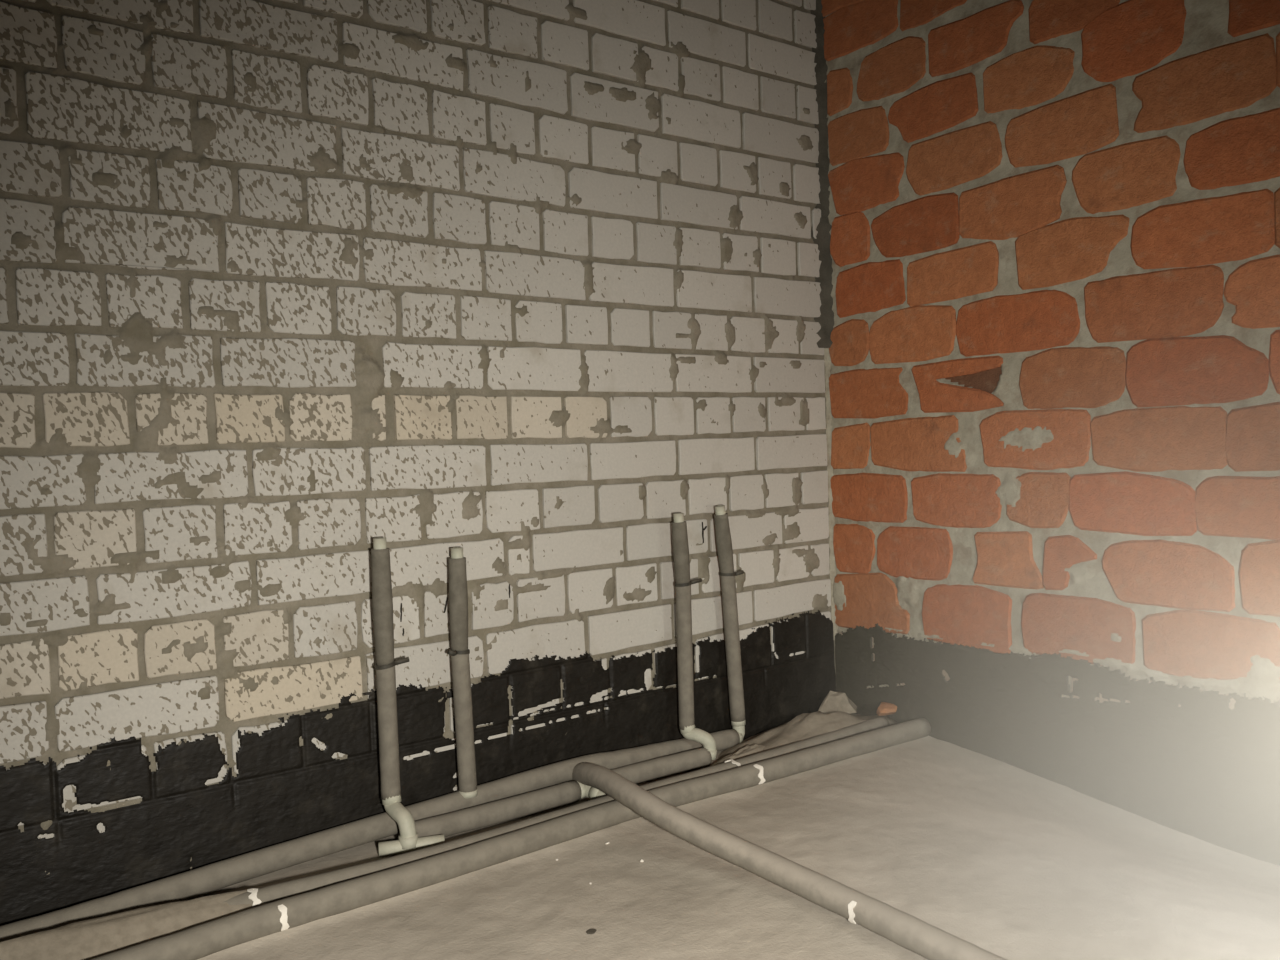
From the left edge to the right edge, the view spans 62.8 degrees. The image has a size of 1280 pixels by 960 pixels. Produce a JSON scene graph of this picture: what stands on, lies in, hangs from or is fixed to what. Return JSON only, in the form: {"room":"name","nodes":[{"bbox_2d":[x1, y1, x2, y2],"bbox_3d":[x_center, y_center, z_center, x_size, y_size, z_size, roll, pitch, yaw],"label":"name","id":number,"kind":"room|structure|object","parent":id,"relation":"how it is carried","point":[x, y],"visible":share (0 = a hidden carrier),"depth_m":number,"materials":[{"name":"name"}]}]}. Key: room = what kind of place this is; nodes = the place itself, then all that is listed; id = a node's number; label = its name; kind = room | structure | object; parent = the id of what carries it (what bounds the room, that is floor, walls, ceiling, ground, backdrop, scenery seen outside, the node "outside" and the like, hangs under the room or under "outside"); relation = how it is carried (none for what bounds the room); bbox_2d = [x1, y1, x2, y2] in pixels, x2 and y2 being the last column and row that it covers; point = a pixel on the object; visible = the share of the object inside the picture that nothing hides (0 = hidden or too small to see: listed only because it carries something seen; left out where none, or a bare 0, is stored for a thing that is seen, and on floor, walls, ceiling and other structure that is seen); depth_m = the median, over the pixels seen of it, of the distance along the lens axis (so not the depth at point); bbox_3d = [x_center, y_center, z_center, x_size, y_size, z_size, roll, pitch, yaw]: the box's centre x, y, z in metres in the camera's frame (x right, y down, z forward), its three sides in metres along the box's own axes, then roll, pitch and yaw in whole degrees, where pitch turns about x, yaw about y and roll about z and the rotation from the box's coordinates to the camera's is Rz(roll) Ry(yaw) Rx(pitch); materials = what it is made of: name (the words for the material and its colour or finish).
{"room":"unfinished basement","nodes":[
{"label":"unfinished basement","id":0,"kind":"room"},
{"bbox_2d":[0,0,837,925],"bbox_3d":[-0.442,-0.315,2.087,2.426,2.244,0.079,-3,2,-38],"label":"wall","id":1,"kind":"structure","parent":0,"point":[287,287],"depth_m":2.02,"materials":[{"name":"white brick"}]},
{"bbox_2d":[185,735,1279,959],"bbox_3d":[0.242,0.731,1.104,2.616,0.113,2.412,-3,2,-38],"label":"floor","id":2,"kind":"structure","parent":0,"point":[1008,861],"depth_m":1.75,"materials":[{"name":"concrete"}]},
{"bbox_2d":[0,729,739,941],"bbox_3d":[-0.501,0.657,1.971,1.867,0.074,0.062,-3,3,-39],"label":"pipe","id":3,"kind":"object","parent":2,"relation":"on","point":[215,876],"visible":0.65,"depth_m":1.89,"materials":[{"name":"plastic"}]},
{"bbox_2d":[448,547,477,797],"bbox_3d":[-0.360,0.383,2.081,0.059,0.497,0.041,-3,2,-38],"label":"riser pipe","id":4,"kind":"object","parent":3,"relation":"on","point":[459,651],"visible":1,"depth_m":2.07,"materials":[{"name":"plastic"}]},
{"bbox_2d":[371,537,444,855],"bbox_3d":[-0.436,0.399,1.962,0.121,0.583,0.084,-2,2,-9],"label":"riser pipe","id":5,"kind":"object","parent":2,"relation":"on","point":[382,599],"visible":0.99,"depth_m":1.96,"materials":[{"name":"plastic"}]},
{"bbox_2d":[382,795,400,804],"bbox_3d":[-0.470,0.600,1.984,0.035,0.027,0.038,-3,2,-38],"label":"socket","id":6,"kind":"object","parent":5,"relation":"attached to","point":[386,799],"depth_m":1.97,"materials":[{"name":"plastic"}]},
{"bbox_2d":[399,832,417,849],"bbox_3d":[-0.430,0.669,1.946,0.035,0.022,0.036,-3,2,-38],"label":"socket","id":7,"kind":"object","parent":5,"relation":"attached to","point":[407,840],"depth_m":1.93,"materials":[{"name":"plastic"}]},
{"bbox_2d":[0,711,897,959],"bbox_3d":[-0.394,0.657,1.955,2.537,0.080,0.257,-3,2,-38],"label":"dirt","id":8,"kind":"object","parent":2,"relation":"on","point":[89,939],"visible":0.58,"depth_m":1.59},
{"bbox_2d":[714,505,745,742],"bbox_3d":[0.217,0.352,2.536,0.077,0.586,0.041,-3,2,-38],"label":"riser pipe","id":9,"kind":"object","parent":8,"relation":"on","point":[727,574],"visible":0.93,"depth_m":2.52,"materials":[{"name":"plastic"}]},
{"bbox_2d":[731,721,745,726],"bbox_3d":[0.239,0.586,2.558,0.036,0.023,0.035,-3,2,-38],"label":"socket","id":10,"kind":"object","parent":9,"relation":"attached to","point":[734,723],"depth_m":2.54,"materials":[{"name":"plastic"}]},
{"bbox_2d":[738,732,742,742],"bbox_3d":[0.231,0.626,2.551,0.024,0.037,0.035,-3,2,-38],"label":"socket","id":11,"kind":"object","parent":9,"relation":"attached to","point":[740,733],"depth_m":2.54,"materials":[{"name":"plastic"}]},
{"bbox_2d":[818,691,856,713],"bbox_3d":[0.515,0.575,2.724,0.136,0.050,0.087,-3,2,-38],"label":"chunk","id":12,"kind":"object","parent":8,"relation":"on","point":[838,701],"visible":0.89,"depth_m":2.71,"materials":[{"name":"grey concrete"}]},
{"bbox_2d":[876,702,896,715],"bbox_3d":[0.623,0.578,2.650,0.051,0.035,0.080,-1,2,11],"label":"shard","id":13,"kind":"object","parent":8,"relation":"on","point":[885,708],"visible":1,"depth_m":2.62},
{"bbox_2d":[90,718,930,959],"bbox_3d":[-0.202,0.662,1.911,2.268,0.048,0.090,-3,2,-38],"label":"pipe","id":14,"kind":"object","parent":2,"relation":"on","point":[202,940],"visible":0.96,"depth_m":1.83,"materials":[{"name":"plastic"}]},
{"bbox_2d":[415,780,606,836],"bbox_3d":[-0.257,0.659,2.104,0.452,0.045,0.096,-3,2,-28],"label":"pipe","id":15,"kind":"object","parent":2,"relation":"on","point":[499,811],"visible":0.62,"depth_m":2.08,"materials":[{"name":"plastic"}]},
{"bbox_2d":[577,781,585,798],"bbox_3d":[-0.127,0.651,2.206,0.015,0.036,0.036,-3,2,-26],"label":"socket","id":16,"kind":"object","parent":15,"relation":"attached to","point":[581,788],"depth_m":2.19,"materials":[{"name":"plastic"}]},
{"bbox_2d":[588,787,598,799],"bbox_3d":[-0.087,0.654,2.188,0.024,0.039,0.037,0,3,44],"label":"socket","id":17,"kind":"object","parent":15,"relation":"attached to","point":[593,793],"depth_m":2.17,"materials":[{"name":"plastic"}]},
{"bbox_2d":[224,716,889,905],"bbox_3d":[-0.266,0.665,1.958,2.222,0.048,0.075,-3,2,-37],"label":"pipe","id":18,"kind":"object","parent":2,"relation":"on","point":[268,894],"visible":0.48,"depth_m":1.91,"materials":[{"name":"plastic"}]},
{"bbox_2d":[611,747,711,783],"bbox_3d":[0.035,0.642,2.330,0.285,0.043,0.047,-3,2,-35],"label":"pipe","id":19,"kind":"object","parent":2,"relation":"on","point":[659,767],"visible":0.66,"depth_m":2.33,"materials":[{"name":"plastic"}]},
{"bbox_2d":[672,513,716,759],"bbox_3d":[0.128,0.359,2.420,0.092,0.568,0.052,-1,2,23],"label":"riser pipe","id":20,"kind":"object","parent":2,"relation":"on","point":[683,583],"visible":0.96,"depth_m":2.41,"materials":[{"name":"plastic"}]},
{"bbox_2d":[680,725,694,733],"bbox_3d":[0.110,0.574,2.432,0.036,0.028,0.039,-3,2,-38],"label":"socket","id":21,"kind":"object","parent":20,"relation":"attached to","point":[684,729],"depth_m":2.42,"materials":[{"name":"plastic"}]},
{"bbox_2d":[708,749,716,759],"bbox_3d":[0.159,0.629,2.412,0.038,0.027,0.036,-3,2,-38],"label":"socket","id":22,"kind":"object","parent":20,"relation":"attached to","point":[713,752],"depth_m":2.40,"materials":[{"name":"plastic"}]},
{"bbox_2d":[572,762,1006,959],"bbox_3d":[0.382,0.635,1.497,0.096,0.094,1.864,-3,2,-35],"label":"pipe","id":23,"kind":"object","parent":2,"relation":"on","point":[907,931],"visible":0.94,"depth_m":1.70,"materials":[{"name":"grey plastic"}]},
{"bbox_2d":[821,0,1279,865],"bbox_3d":[1.041,-0.344,2.150,0.065,2.286,1.753,-3,2,-38],"label":"wall","id":24,"kind":"structure","parent":0,"point":[1054,379],"depth_m":2.27,"materials":[{"name":"red brick"}]}
]}

